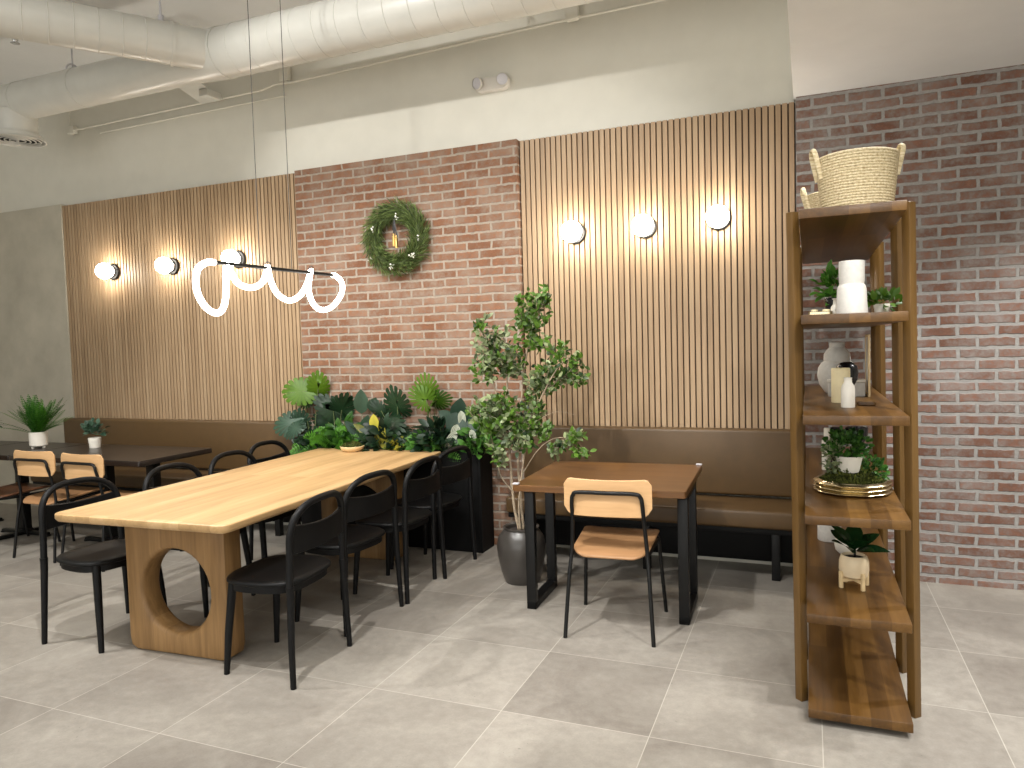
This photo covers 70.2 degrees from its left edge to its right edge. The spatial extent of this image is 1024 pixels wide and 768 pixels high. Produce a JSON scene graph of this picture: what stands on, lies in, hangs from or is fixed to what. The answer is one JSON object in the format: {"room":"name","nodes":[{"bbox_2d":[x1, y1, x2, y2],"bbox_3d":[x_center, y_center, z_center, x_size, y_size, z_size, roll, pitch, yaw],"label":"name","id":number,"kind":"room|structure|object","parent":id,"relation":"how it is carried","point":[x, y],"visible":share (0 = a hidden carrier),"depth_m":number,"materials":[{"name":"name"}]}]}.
{"room":"cafe seating area","nodes":[
{"label":"cafe seating area","id":0,"kind":"room"},
{"bbox_2d":[0,204,74,505],"bbox_3d":[-5.150,-0.244,7.490,1.810,2.985,0.060,0,3,22],"label":"wall","id":1,"kind":"structure","parent":0,"point":[35,348],"depth_m":7.28,"materials":[{"name":"grey paint"}]},
{"bbox_2d":[0,0,320,84],"bbox_3d":[-2.166,-2.714,1.354,12.200,0.100,9.400,0,3,22],"label":"ceiling","id":2,"kind":"structure","parent":0,"point":[26,60],"depth_m":5.75,"materials":[{"name":"white paint"}]},
{"bbox_2d":[10,39,19,44],"bbox_3d":[-3.536,-2.622,5.163,0.060,0.409,0.060,0,3,22],"label":"sprinkler head","id":3,"kind":"object","parent":2,"relation":"attached to","point":[14,41],"visible":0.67,"depth_m":5.16},
{"bbox_2d":[192,0,344,315],"bbox_3d":[-1.432,-1.617,4.319,0.054,2.446,1.335,0,3,22],"label":"pendant light","id":4,"kind":"object","parent":2,"relation":"hanging from","point":[228,271],"visible":1,"depth_m":4.21,"materials":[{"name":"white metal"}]},
{"bbox_2d":[0,0,601,118],"bbox_3d":[-1.764,-2.534,5.009,6.366,0.671,3.003,-2,3,-3],"label":"air duct","id":5,"kind":"object","parent":2,"relation":"hanging from","point":[158,55],"visible":0.98,"depth_m":4.85,"materials":[{"name":"white metal"}]},
{"bbox_2d":[0,107,46,147],"bbox_3d":[-4.141,-2.129,6.091,0.420,0.270,0.420,0,3,22],"label":"diffuser","id":6,"kind":"object","parent":5,"relation":"attached to","point":[16,130],"visible":0.97,"depth_m":6.00,"materials":[{"name":"white metal"}]},
{"bbox_2d":[0,0,795,566],"bbox_3d":[-0.419,-0.863,5.609,12.200,4.150,0.100,0,3,22],"label":"wall","id":7,"kind":"structure","parent":0,"point":[667,60],"depth_m":5.53,"materials":[{"name":"paint"}]},
{"bbox_2d":[62,173,304,420],"bbox_3d":[-3.027,-0.706,6.599,2.800,2.060,0.047,0,3,22],"label":"panel","id":8,"kind":"object","parent":7,"relation":"attached to","point":[143,345],"visible":0.87,"depth_m":6.54,"materials":[{"name":"brown wood"}]},
{"bbox_2d":[95,263,119,279],"bbox_3d":[-3.768,-1.047,6.755,0.148,0.148,0.180,0,3,22],"label":"wall sconce","id":9,"kind":"object","parent":8,"relation":"attached to","point":[103,270],"visible":1,"depth_m":6.71,"materials":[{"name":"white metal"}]},
{"bbox_2d":[155,257,178,274],"bbox_3d":[-3.084,-1.053,6.476,0.148,0.148,0.180,0,3,22],"label":"wall sconce","id":10,"kind":"object","parent":8,"relation":"attached to","point":[163,265],"visible":1,"depth_m":6.43,"materials":[{"name":"white glass"}]},
{"bbox_2d":[221,250,245,267],"bbox_3d":[-2.382,-1.067,6.189,0.148,0.148,0.180,0,3,22],"label":"wall sconce","id":11,"kind":"object","parent":8,"relation":"attached to","point":[231,255],"visible":0.79,"depth_m":6.13,"materials":[{"name":"white glass"}]},
{"bbox_2d":[99,95,283,133],"bbox_3d":[-2.883,-2.380,6.451,2.157,0.030,0.014,0,3,22],"label":"pipe","id":12,"kind":"object","parent":7,"relation":"attached to","point":[281,95],"visible":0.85,"depth_m":6.42,"materials":[{"name":"metal"}]},
{"bbox_2d":[66,0,664,134],"bbox_3d":[-1.343,-2.743,5.755,6.262,0.682,0.050,0,3,22],"label":"conduit pipe","id":13,"kind":"object","parent":7,"relation":"attached to","point":[571,13],"visible":0.77,"depth_m":5.61,"materials":[{"name":"metal"}]},
{"bbox_2d":[472,72,510,93],"bbox_3d":[-0.154,-2.193,5.307,0.286,0.105,0.097,0,3,22],"label":"emergency light","id":14,"kind":"object","parent":7,"relation":"attached to","point":[500,82],"visible":1,"depth_m":5.30,"materials":[{"name":"white plastic"}]},
{"bbox_2d":[520,102,795,428],"bbox_3d":[0.947,-0.733,4.979,1.855,2.060,0.047,0,3,22],"label":"panel","id":15,"kind":"object","parent":7,"relation":"attached to","point":[685,324],"visible":0.84,"depth_m":4.91,"materials":[{"name":"brown wood"}]},
{"bbox_2d":[561,221,585,243],"bbox_3d":[0.417,-1.056,5.050,0.148,0.148,0.180,0,3,22],"label":"wall sconce","id":16,"kind":"object","parent":15,"relation":"attached to","point":[573,232],"visible":1,"depth_m":4.99,"materials":[{"name":"white glass"}]},
{"bbox_2d":[632,214,656,237],"bbox_3d":[0.876,-1.058,4.863,0.148,0.148,0.180,0,3,22],"label":"wall sconce","id":17,"kind":"object","parent":15,"relation":"attached to","point":[643,225],"visible":1,"depth_m":4.80,"materials":[{"name":"white glass"}]},
{"bbox_2d":[706,205,730,229],"bbox_3d":[1.323,-1.074,4.679,0.148,0.148,0.180,0,3,22],"label":"wall sconce","id":18,"kind":"object","parent":15,"relation":"attached to","point":[718,217],"visible":1,"depth_m":4.62,"materials":[{"name":"white glass"}]},
{"bbox_2d":[294,139,526,545],"bbox_3d":[-0.815,-0.268,5.707,1.955,2.975,0.090,0,3,22],"label":"brick wall","id":19,"kind":"structure","parent":0,"point":[383,331],"depth_m":5.59,"materials":[{"name":"red brick"}]},
{"bbox_2d":[357,197,432,278],"bbox_3d":[-0.902,-1.119,5.534,0.666,0.655,0.189,0,3,22],"label":"wreath","id":20,"kind":"object","parent":19,"relation":"attached to","point":[385,214],"visible":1,"depth_m":5.53,"materials":[{"name":"green plant"}]},
{"bbox_2d":[0,503,1023,767],"bbox_3d":[-2.045,1.528,1.581,12.200,0.100,9.400,0,3,22],"label":"floor","id":21,"kind":"structure","parent":0,"point":[463,674],"depth_m":3.32,"materials":[{"name":"tile"}]},
{"bbox_2d":[0,441,25,520],"bbox_3d":[-4.919,0.924,6.542,0.760,0.742,0.700,0,3,22],"label":"cafe table","id":22,"kind":"object","parent":21,"relation":"on","point":[1,442],"visible":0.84,"depth_m":6.68,"materials":[{"name":"brown wood"}]},
{"bbox_2d":[0,482,60,541],"bbox_3d":[-4.034,0.898,5.837,0.477,0.821,0.510,0,3,28],"label":"bistro chair","id":23,"kind":"object","parent":21,"relation":"on","point":[11,491],"visible":0.66,"depth_m":5.89,"materials":[{"name":"black metal"}]},
{"bbox_2d":[0,442,83,539],"bbox_3d":[-4.206,0.919,6.251,0.760,0.742,0.700,0,3,22],"label":"cafe table","id":24,"kind":"object","parent":21,"relation":"on","point":[6,451],"visible":0.52,"depth_m":6.23,"materials":[{"name":"brown wood"}]},
{"bbox_2d":[1,395,71,448],"bbox_3d":[-4.073,0.318,6.181,0.569,0.458,0.550,-3,3,-23],"label":"potted fern","id":25,"kind":"object","parent":24,"relation":"on","point":[37,418],"visible":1,"depth_m":6.16,"materials":[{"name":"green plant"}]},
{"bbox_2d":[28,431,47,448],"bbox_3d":[-4.037,0.475,6.207,0.140,0.138,0.140,0,3,22],"label":"pot","id":26,"kind":"object","parent":25,"relation":"attached to","point":[36,438],"depth_m":6.16,"materials":[{"name":"white ceramic"}]},
{"bbox_2d":[13,450,113,562],"bbox_3d":[-3.485,0.893,5.636,0.477,0.821,0.510,0,3,22],"label":"bistro chair","id":27,"kind":"object","parent":21,"relation":"on","point":[25,463],"visible":0.82,"depth_m":5.46,"materials":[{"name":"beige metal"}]},
{"bbox_2d":[60,453,139,571],"bbox_3d":[-2.973,0.892,5.385,0.477,0.821,0.510,0,3,24],"label":"bistro chair","id":28,"kind":"object","parent":21,"relation":"on","point":[72,466],"visible":0.36,"depth_m":5.16,"materials":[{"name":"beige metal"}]},
{"bbox_2d":[38,476,166,653],"bbox_3d":[-2.206,0.938,3.947,0.474,0.837,0.507,0,3,27],"label":"chair","id":29,"kind":"object","parent":21,"relation":"on","point":[95,558],"visible":0.8,"depth_m":3.83,"materials":[{"name":"black wood"}]},
{"bbox_2d":[9,444,211,551],"bbox_3d":[-3.173,0.912,5.830,1.450,0.742,0.700,0,3,22],"label":"cafe table","id":30,"kind":"object","parent":21,"relation":"on","point":[151,457],"visible":0.38,"depth_m":5.75,"materials":[{"name":"brown wood"}]},
{"bbox_2d":[80,418,109,447],"bbox_3d":[-3.493,0.408,6.110,0.231,0.252,0.256,-3,3,-28],"label":"potted succulent","id":31,"kind":"object","parent":30,"relation":"on","point":[88,426],"visible":1,"depth_m":6.08,"materials":[{"name":"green plant"}]},
{"bbox_2d":[88,437,100,447],"bbox_3d":[-3.500,0.492,6.109,0.100,0.085,0.100,0,3,22],"label":"pot","id":32,"kind":"object","parent":31,"relation":"attached to","point":[94,442],"depth_m":6.07,"materials":[{"name":"white ceramic"}]},
{"bbox_2d":[30,418,302,535],"bbox_3d":[-3.100,0.790,6.449,2.820,0.915,0.455,0,3,22],"label":"bench","id":33,"kind":"object","parent":21,"relation":"on","point":[222,436],"visible":0.27,"depth_m":6.43,"materials":[{"name":"brown leather"}]},
{"bbox_2d":[30,465,218,487],"bbox_3d":[-3.105,0.833,6.435,2.820,0.110,0.420,0,3,22],"label":"seat cushion","id":34,"kind":"object","parent":33,"relation":"on","point":[125,477],"depth_m":6.38,"materials":[{"name":"brown leather"}]},
{"bbox_2d":[63,418,302,469],"bbox_3d":[-3.040,0.537,6.600,2.820,0.430,0.100,0,3,22],"label":"cushion","id":35,"kind":"object","parent":33,"relation":"on","point":[222,436],"depth_m":6.45,"materials":[{"name":"brown leather"}]},
{"bbox_2d":[142,462,255,617],"bbox_3d":[-1.888,0.905,4.397,0.474,0.837,0.507,0,3,22],"label":"chair","id":36,"kind":"object","parent":21,"relation":"on","point":[205,584],"visible":0.33,"depth_m":4.42,"materials":[{"name":"black wood"}]},
{"bbox_2d":[55,448,440,660],"bbox_3d":[-1.376,0.933,4.477,1.060,0.740,2.270,-1,3,20],"label":"dining table","id":37,"kind":"object","parent":21,"relation":"on","point":[203,517],"visible":0.75,"depth_m":3.70,"materials":[{"name":"brown wood"}]},
{"bbox_2d":[340,441,363,451],"bbox_3d":[-1.199,0.462,5.462,0.180,0.086,0.180,0,3,22],"label":"wooden bowl","id":38,"kind":"object","parent":37,"relation":"on","point":[353,446],"visible":1,"depth_m":5.41,"materials":[{"name":"brown wood"}]},
{"bbox_2d":[208,450,300,558],"bbox_3d":[-1.712,0.873,4.897,0.474,0.837,0.507,0,3,22],"label":"chair","id":39,"kind":"object","parent":21,"relation":"on","point":[262,530],"visible":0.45,"depth_m":4.79,"materials":[{"name":"black wood"}]},
{"bbox_2d":[247,440,292,559],"bbox_3d":[-1.644,0.844,5.408,0.474,0.837,0.507,0,3,22],"label":"chair","id":40,"kind":"object","parent":21,"relation":"on","point":[267,442],"visible":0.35,"depth_m":5.41,"materials":[{"name":"black wood"}]},
{"bbox_2d":[224,490,351,689],"bbox_3d":[-1.082,0.929,3.505,0.474,0.837,0.507,-1,3,18],"label":"chair","id":41,"kind":"object","parent":21,"relation":"on","point":[287,573],"visible":1,"depth_m":3.40,"materials":[{"name":"black plastic"}]},
{"bbox_2d":[295,469,403,636],"bbox_3d":[-0.927,0.893,4.098,0.474,0.837,0.507,0,3,28],"label":"chair","id":42,"kind":"object","parent":21,"relation":"on","point":[358,537],"visible":0.78,"depth_m":4.01,"materials":[{"name":"black wood"}]},
{"bbox_2d":[301,440,493,552],"bbox_3d":[-0.925,0.842,5.658,1.605,0.770,0.207,0,3,22],"label":"planter box","id":43,"kind":"object","parent":21,"relation":"on","point":[457,529],"visible":0.34,"depth_m":5.35,"materials":[{"name":"black laminate"}]},
{"bbox_2d":[273,407,311,439],"bbox_3d":[-1.768,0.364,5.915,0.322,0.359,0.216,0,3,22],"label":"philodendron","id":44,"kind":"object","parent":43,"relation":"in","point":[296,422],"visible":0.87,"depth_m":5.87,"materials":[{"name":"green plant"}]},
{"bbox_2d":[289,443,318,454],"bbox_3d":[-1.642,0.510,5.816,0.475,0.218,0.225,0,3,22],"label":"fern","id":45,"kind":"object","parent":43,"relation":"in","point":[294,443],"visible":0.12,"depth_m":5.77,"materials":[{"name":"green plant"}]},
{"bbox_2d":[281,370,329,429],"bbox_3d":[-1.672,0.211,5.929,0.406,0.654,0.133,-1,3,8],"label":"fan palm","id":46,"kind":"object","parent":43,"relation":"in","point":[296,392],"visible":0.83,"depth_m":5.89,"materials":[{"name":"green plant"}]},
{"bbox_2d":[291,426,327,451],"bbox_3d":[-1.573,0.441,5.818,0.428,0.204,0.330,0,3,22],"label":"zamia","id":47,"kind":"object","parent":43,"relation":"in","point":[300,440],"visible":0.3,"depth_m":5.75,"materials":[{"name":"green plant"}]},
{"bbox_2d":[290,425,358,454],"bbox_3d":[-1.472,0.474,5.715,0.777,0.305,0.355,0,3,22],"label":"fern","id":48,"kind":"object","parent":43,"relation":"in","point":[322,436],"visible":0.43,"depth_m":5.70,"materials":[{"name":"green plant"}]},
{"bbox_2d":[311,392,354,427],"bbox_3d":[-1.442,0.298,5.871,0.400,0.476,0.117,0,3,22],"label":"philodendron","id":49,"kind":"object","parent":43,"relation":"in","point":[329,410],"visible":0.77,"depth_m":5.87,"materials":[{"name":"green plant"}]},
{"bbox_2d":[317,411,360,447],"bbox_3d":[-1.370,0.382,5.737,0.504,0.320,0.320,0,3,22],"label":"philodendron","id":50,"kind":"object","parent":43,"relation":"in","point":[331,434],"visible":0.42,"depth_m":5.70,"materials":[{"name":"green plant"}]},
{"bbox_2d":[345,389,377,434],"bbox_3d":[-1.182,0.287,5.732,0.265,0.497,0.103,0,3,22],"label":"calathea","id":51,"kind":"object","parent":43,"relation":"in","point":[361,403],"visible":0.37,"depth_m":5.74,"materials":[{"name":"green plant"}]},
{"bbox_2d":[354,414,385,444],"bbox_3d":[-1.097,0.385,5.600,0.300,0.312,0.063,0,3,22],"label":"croton","id":52,"kind":"object","parent":43,"relation":"on","point":[373,420],"visible":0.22,"depth_m":5.58,"materials":[{"name":"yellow plant"}]},
{"bbox_2d":[357,412,412,451],"bbox_3d":[-0.973,0.379,5.542,0.489,0.324,0.380,0,3,22],"label":"peperomia","id":53,"kind":"object","parent":43,"relation":"in","point":[367,438],"visible":0.57,"depth_m":5.48,"materials":[{"name":"green plant"}]},
{"bbox_2d":[369,384,412,440],"bbox_3d":[-0.926,0.269,5.593,0.450,0.535,0.236,0,3,22],"label":"monstera","id":54,"kind":"object","parent":43,"relation":"in","point":[394,396],"visible":0.66,"depth_m":5.61,"materials":[{"name":"green plant"}]},
{"bbox_2d":[380,436,406,450],"bbox_3d":[-0.863,0.450,5.490,0.319,0.185,0.213,0,3,22],"label":"sedum","id":55,"kind":"object","parent":43,"relation":"in","point":[391,441],"visible":0.37,"depth_m":5.45,"materials":[{"name":"green plant"}]},
{"bbox_2d":[381,434,440,449],"bbox_3d":[-0.753,0.464,5.490,0.553,0.195,0.275,0,3,22],"label":"fern","id":56,"kind":"object","parent":43,"relation":"in","point":[395,434],"visible":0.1,"depth_m":5.47,"materials":[{"name":"green plant"}]},
{"bbox_2d":[400,429,440,451],"bbox_3d":[-0.668,0.435,5.438,0.349,0.207,0.259,0,3,22],"label":"pothos","id":57,"kind":"object","parent":43,"relation":"in","point":[409,444],"visible":0.41,"depth_m":5.38,"materials":[{"name":"green plant"}]},
{"bbox_2d":[408,372,452,431],"bbox_3d":[-0.600,0.218,5.487,0.329,0.627,0.168,0,4,32],"label":"fan palm","id":58,"kind":"object","parent":43,"relation":"in","point":[423,392],"visible":0.79,"depth_m":5.48,"materials":[{"name":"green plant"}]},
{"bbox_2d":[408,416,463,451],"bbox_3d":[-0.566,0.379,5.391,0.494,0.318,0.353,0,3,22],"label":"aglaonema","id":59,"kind":"object","parent":43,"relation":"in","point":[437,426],"visible":0.64,"depth_m":5.36,"materials":[{"name":"green plant"}]},
{"bbox_2d":[427,437,460,461],"bbox_3d":[-0.557,0.481,5.386,0.510,0.213,0.247,0,3,22],"label":"fern","id":60,"kind":"object","parent":43,"relation":"in","point":[450,454],"visible":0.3,"depth_m":5.32,"materials":[{"name":"green plant"}]},
{"bbox_2d":[439,398,475,437],"bbox_3d":[-0.407,0.318,5.374,0.344,0.430,0.131,0,3,22],"label":"calathea","id":61,"kind":"object","parent":43,"relation":"in","point":[451,416],"visible":0.45,"depth_m":5.36,"materials":[{"name":"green plant"}]},
{"bbox_2d":[445,411,475,448],"bbox_3d":[-0.370,0.366,5.298,0.266,0.340,0.093,0,3,22],"label":"fittonia","id":62,"kind":"object","parent":43,"relation":"in","point":[461,415],"visible":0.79,"depth_m":5.30,"materials":[{"name":"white plant"}]},
{"bbox_2d":[451,419,500,458],"bbox_3d":[-0.262,0.388,5.296,0.336,0.294,0.386,-4,4,-33],"label":"ivy","id":63,"kind":"object","parent":43,"relation":"in","point":[480,441],"visible":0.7,"depth_m":5.25,"materials":[{"name":"green plant"}]},
{"bbox_2d":[353,455,446,603],"bbox_3d":[-0.704,0.863,4.553,0.474,0.837,0.507,0,3,22],"label":"chair","id":64,"kind":"object","parent":21,"relation":"on","point":[409,518],"visible":0.94,"depth_m":4.46,"materials":[{"name":"black wood"}]},
{"bbox_2d":[390,445,476,579],"bbox_3d":[-0.549,0.834,5.001,0.474,0.837,0.507,0,4,30],"label":"chair","id":65,"kind":"object","parent":21,"relation":"on","point":[456,473],"visible":0.73,"depth_m":4.92,"materials":[{"name":"black wood"}]},
{"bbox_2d":[465,284,596,585],"bbox_3d":[0.133,0.316,4.557,0.897,1.877,0.376,0,3,25],"label":"potted tree","id":66,"kind":"object","parent":21,"relation":"on","point":[497,415],"visible":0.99,"depth_m":4.53,"materials":[{"name":"green plant"}]},
{"bbox_2d":[512,461,701,624],"bbox_3d":[0.588,0.886,4.210,0.925,0.752,0.830,-1,3,20],"label":"cafe table","id":67,"kind":"object","parent":21,"relation":"on","point":[672,481],"visible":1,"depth_m":4.13,"materials":[{"name":"brown wood"}]},
{"bbox_2d":[563,478,667,646],"bbox_3d":[0.551,0.872,3.861,0.477,0.821,0.510,-1,3,19],"label":"bistro chair","id":68,"kind":"object","parent":21,"relation":"on","point":[582,497],"visible":1,"depth_m":3.68,"materials":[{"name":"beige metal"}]},
{"bbox_2d":[506,425,792,580],"bbox_3d":[0.893,0.762,4.821,1.845,0.915,0.455,0,3,22],"label":"bench","id":69,"kind":"object","parent":21,"relation":"on","point":[735,461],"visible":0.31,"depth_m":4.73,"materials":[{"name":"brown leather"}]},
{"bbox_2d":[506,492,791,530],"bbox_3d":[0.888,0.806,4.807,1.845,0.110,0.420,0,3,22],"label":"seat cushion","id":70,"kind":"object","parent":69,"relation":"on","point":[714,512],"depth_m":4.54,"materials":[{"name":"brown leather"}]},
{"bbox_2d":[524,425,791,497],"bbox_3d":[0.953,0.509,4.972,1.845,0.430,0.100,0,3,22],"label":"backrest","id":71,"kind":"object","parent":69,"relation":"on","point":[735,461],"depth_m":4.79,"materials":[{"name":"brown leather"}]},
{"bbox_2d":[786,200,920,732],"bbox_3d":[1.624,0.265,3.556,0.481,2.000,1.835,0,3,22],"label":"shelf unit","id":72,"kind":"object","parent":21,"relation":"on","point":[851,675],"visible":0.96,"depth_m":2.96,"materials":[{"name":"brown wood"}]},
{"bbox_2d":[800,187,819,208],"bbox_3d":[1.495,-0.811,3.362,0.255,0.212,0.256,-4,4,-33],"label":"straw basket","id":73,"kind":"object","parent":72,"relation":"on","point":[812,200],"visible":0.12,"depth_m":3.35,"materials":[{"name":"beige wicker"}]},
{"bbox_2d":[808,309,832,314],"bbox_3d":[1.251,-0.289,2.955,0.090,0.026,0.050,0,3,22],"label":"candle","id":74,"kind":"object","parent":72,"relation":"on","point":[824,311],"visible":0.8,"depth_m":2.94,"materials":[{"name":"beige wax"}]},
{"bbox_2d":[808,311,832,314],"bbox_3d":[1.251,-0.285,2.955,0.090,0.018,0.050,0,3,22],"label":"tray","id":75,"kind":"object","parent":72,"relation":"on","point":[812,312],"depth_m":2.93,"materials":[{"name":"gold metal"}]},
{"bbox_2d":[809,259,838,309],"bbox_3d":[1.425,-0.421,3.193,0.228,0.253,0.221,0,3,22],"label":"potted plant","id":76,"kind":"object","parent":72,"relation":"on","point":[828,278],"visible":0.41,"depth_m":3.18,"materials":[{"name":"green plant"}]},
{"bbox_2d":[822,440,828,469],"bbox_3d":[1.600,0.357,3.720,0.032,0.160,0.032,0,3,22],"label":"taper candle","id":77,"kind":"object","parent":72,"relation":"on","point":[823,442],"visible":0.23,"depth_m":3.71,"materials":[{"name":"white wax"}]},
{"bbox_2d":[824,428,829,455],"bbox_3d":[1.679,0.326,3.881,0.032,0.200,0.032,0,3,22],"label":"taper candle","id":78,"kind":"object","parent":72,"relation":"on","point":[826,430],"visible":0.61,"depth_m":3.86,"materials":[{"name":"white wax"}]},
{"bbox_2d":[817,525,841,541],"bbox_3d":[1.660,0.734,3.807,0.116,0.160,0.116,0,3,22],"label":"canister","id":79,"kind":"object","parent":72,"relation":"on","point":[824,533],"visible":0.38,"depth_m":3.77,"materials":[{"name":"white ceramic"}]},
{"bbox_2d":[830,298,836,313],"bbox_3d":[1.309,-0.312,2.951,0.036,0.069,0.036,0,3,22],"label":"bud vase","id":80,"kind":"object","parent":72,"relation":"on","point":[833,307],"visible":0.47,"depth_m":2.94,"materials":[{"name":"white ceramic"}]},
{"bbox_2d":[817,342,851,393],"bbox_3d":[1.673,-0.082,3.748,0.190,0.264,0.190,0,3,22],"label":"vase","id":81,"kind":"object","parent":72,"relation":"on","point":[836,353],"visible":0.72,"depth_m":3.71,"materials":[{"name":"white ceramic"}]},
{"bbox_2d":[830,427,839,461],"bbox_3d":[1.753,0.328,3.937,0.060,0.186,0.060,0,3,22],"label":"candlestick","id":82,"kind":"object","parent":72,"relation":"on","point":[833,428],"visible":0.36,"depth_m":3.93,"materials":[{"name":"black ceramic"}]},
{"bbox_2d":[831,368,849,402],"bbox_3d":[1.469,0.000,3.253,0.078,0.164,0.078,0,3,22],"label":"pillar candle","id":83,"kind":"object","parent":72,"relation":"on","point":[837,374],"visible":0.77,"depth_m":3.23,"materials":[{"name":"beige wax"}]},
{"bbox_2d":[834,538,857,553],"bbox_3d":[1.631,0.776,3.551,0.110,0.106,0.110,0,3,22],"label":"jar","id":84,"kind":"object","parent":72,"relation":"on","point":[840,548],"visible":0.1,"depth_m":3.52,"materials":[{"name":"white ceramic"}]},
{"bbox_2d":[827,379,865,396],"bbox_3d":[1.644,0.018,3.583,0.171,0.082,0.096,0,3,22],"label":"gift box","id":85,"kind":"object","parent":72,"relation":"on","point":[859,386],"visible":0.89,"depth_m":3.52,"materials":[{"name":"cardboard"}]},
{"bbox_2d":[836,362,858,384],"bbox_3d":[1.550,-0.015,3.370,0.100,0.176,0.100,0,3,22],"label":"vase","id":86,"kind":"object","parent":72,"relation":"on","point":[853,367],"visible":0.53,"depth_m":3.33,"materials":[{"name":"black ceramic"}]},
{"bbox_2d":[841,377,854,407],"bbox_3d":[1.394,0.035,3.021,0.054,0.124,0.054,0,3,22],"label":"bottle vase","id":87,"kind":"object","parent":72,"relation":"on","point":[847,388],"visible":1,"depth_m":3.00,"materials":[{"name":"white ceramic"}]},
{"bbox_2d":[836,260,867,313],"bbox_3d":[1.305,-0.371,2.798,0.114,0.202,0.114,0,3,22],"label":"vase","id":88,"kind":"object","parent":72,"relation":"on","point":[851,290],"visible":0.89,"depth_m":2.76,"materials":[{"name":"white ceramic"}]},
{"bbox_2d":[813,465,892,496],"bbox_3d":[1.483,0.406,3.176,0.308,0.118,0.318,-1,3,4],"label":"tray","id":89,"kind":"object","parent":72,"relation":"on","point":[860,484],"visible":0.94,"depth_m":3.09,"materials":[{"name":"gold metal"}]},
{"bbox_2d":[819,425,874,473],"bbox_3d":[1.456,0.287,3.167,0.226,0.217,0.172,0,3,22],"label":"potted plant","id":90,"kind":"object","parent":89,"relation":"on","point":[848,460],"visible":1,"depth_m":3.14,"materials":[{"name":"green plant"}]},
{"bbox_2d":[861,453,889,480],"bbox_3d":[1.581,0.380,3.203,0.152,0.152,0.170,0,3,22],"label":"trailing plant","id":91,"kind":"object","parent":89,"relation":"on","point":[877,462],"visible":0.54,"depth_m":3.16,"materials":[{"name":"green plant"}]},
{"bbox_2d":[844,426,867,453],"bbox_3d":[1.853,0.326,3.918,0.116,0.186,0.116,0,3,22],"label":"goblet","id":92,"kind":"object","parent":72,"relation":"on","point":[857,428],"visible":0.17,"depth_m":3.89,"materials":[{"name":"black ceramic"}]},
{"bbox_2d":[809,143,905,207],"bbox_3d":[1.345,-0.799,2.840,0.297,0.252,0.297,-4,4,-35],"label":"straw basket","id":93,"kind":"object","parent":72,"relation":"on","point":[863,175],"visible":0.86,"depth_m":2.73,"materials":[{"name":"beige wicker"}]},
{"bbox_2d":[831,526,889,591],"bbox_3d":[1.467,0.731,3.071,0.232,0.257,0.205,0,3,22],"label":"rubber plant","id":94,"kind":"object","parent":72,"relation":"on","point":[853,565],"visible":0.99,"depth_m":3.06,"materials":[{"name":"green plant"}]},
{"bbox_2d":[856,402,875,405],"bbox_3d":[1.500,0.083,3.083,0.075,0.014,0.050,0,3,22],"label":"wooden dish","id":95,"kind":"object","parent":72,"relation":"on","point":[857,403],"visible":1,"depth_m":3.06,"materials":[{"name":"brown wood"}]},
{"bbox_2d":[865,334,869,396],"bbox_3d":[1.747,-0.093,3.577,0.010,0.300,0.200,0,3,22],"label":"photo frame","id":96,"kind":"object","parent":72,"relation":"on","point":[867,336],"visible":1,"depth_m":3.55,"materials":[{"name":"brown wood"}]},
{"bbox_2d":[866,337,867,392],"bbox_3d":[1.747,-0.093,3.577,0.004,0.276,0.176,0,3,22],"label":"picture","id":97,"kind":"object","parent":96,"relation":"attached to","point":[866,337],"depth_m":3.59,"materials":[{"name":"white"}]},
{"bbox_2d":[867,286,901,311],"bbox_3d":[1.549,-0.345,3.046,0.192,0.125,0.180,0,3,22],"label":"potted plant","id":98,"kind":"object","parent":72,"relation":"on","point":[882,293],"visible":0.81,"depth_m":3.02,"materials":[{"name":"green plant"}]},
{"bbox_2d":[787,0,1023,101],"bbox_3d":[1.719,-2.104,-0.280,3.578,1.165,9.030,0,3,22],"label":"wall","id":99,"kind":"structure","parent":0,"point":[836,45],"depth_m":3.68,"materials":[{"name":"white paint"}]},
{"bbox_2d":[796,64,1023,589],"bbox_3d":[3.467,-0.302,3.961,3.565,2.985,0.090,0,3,22],"label":"brick wall","id":100,"kind":"structure","parent":0,"point":[962,134],"depth_m":4.26,"materials":[{"name":"red brick"}]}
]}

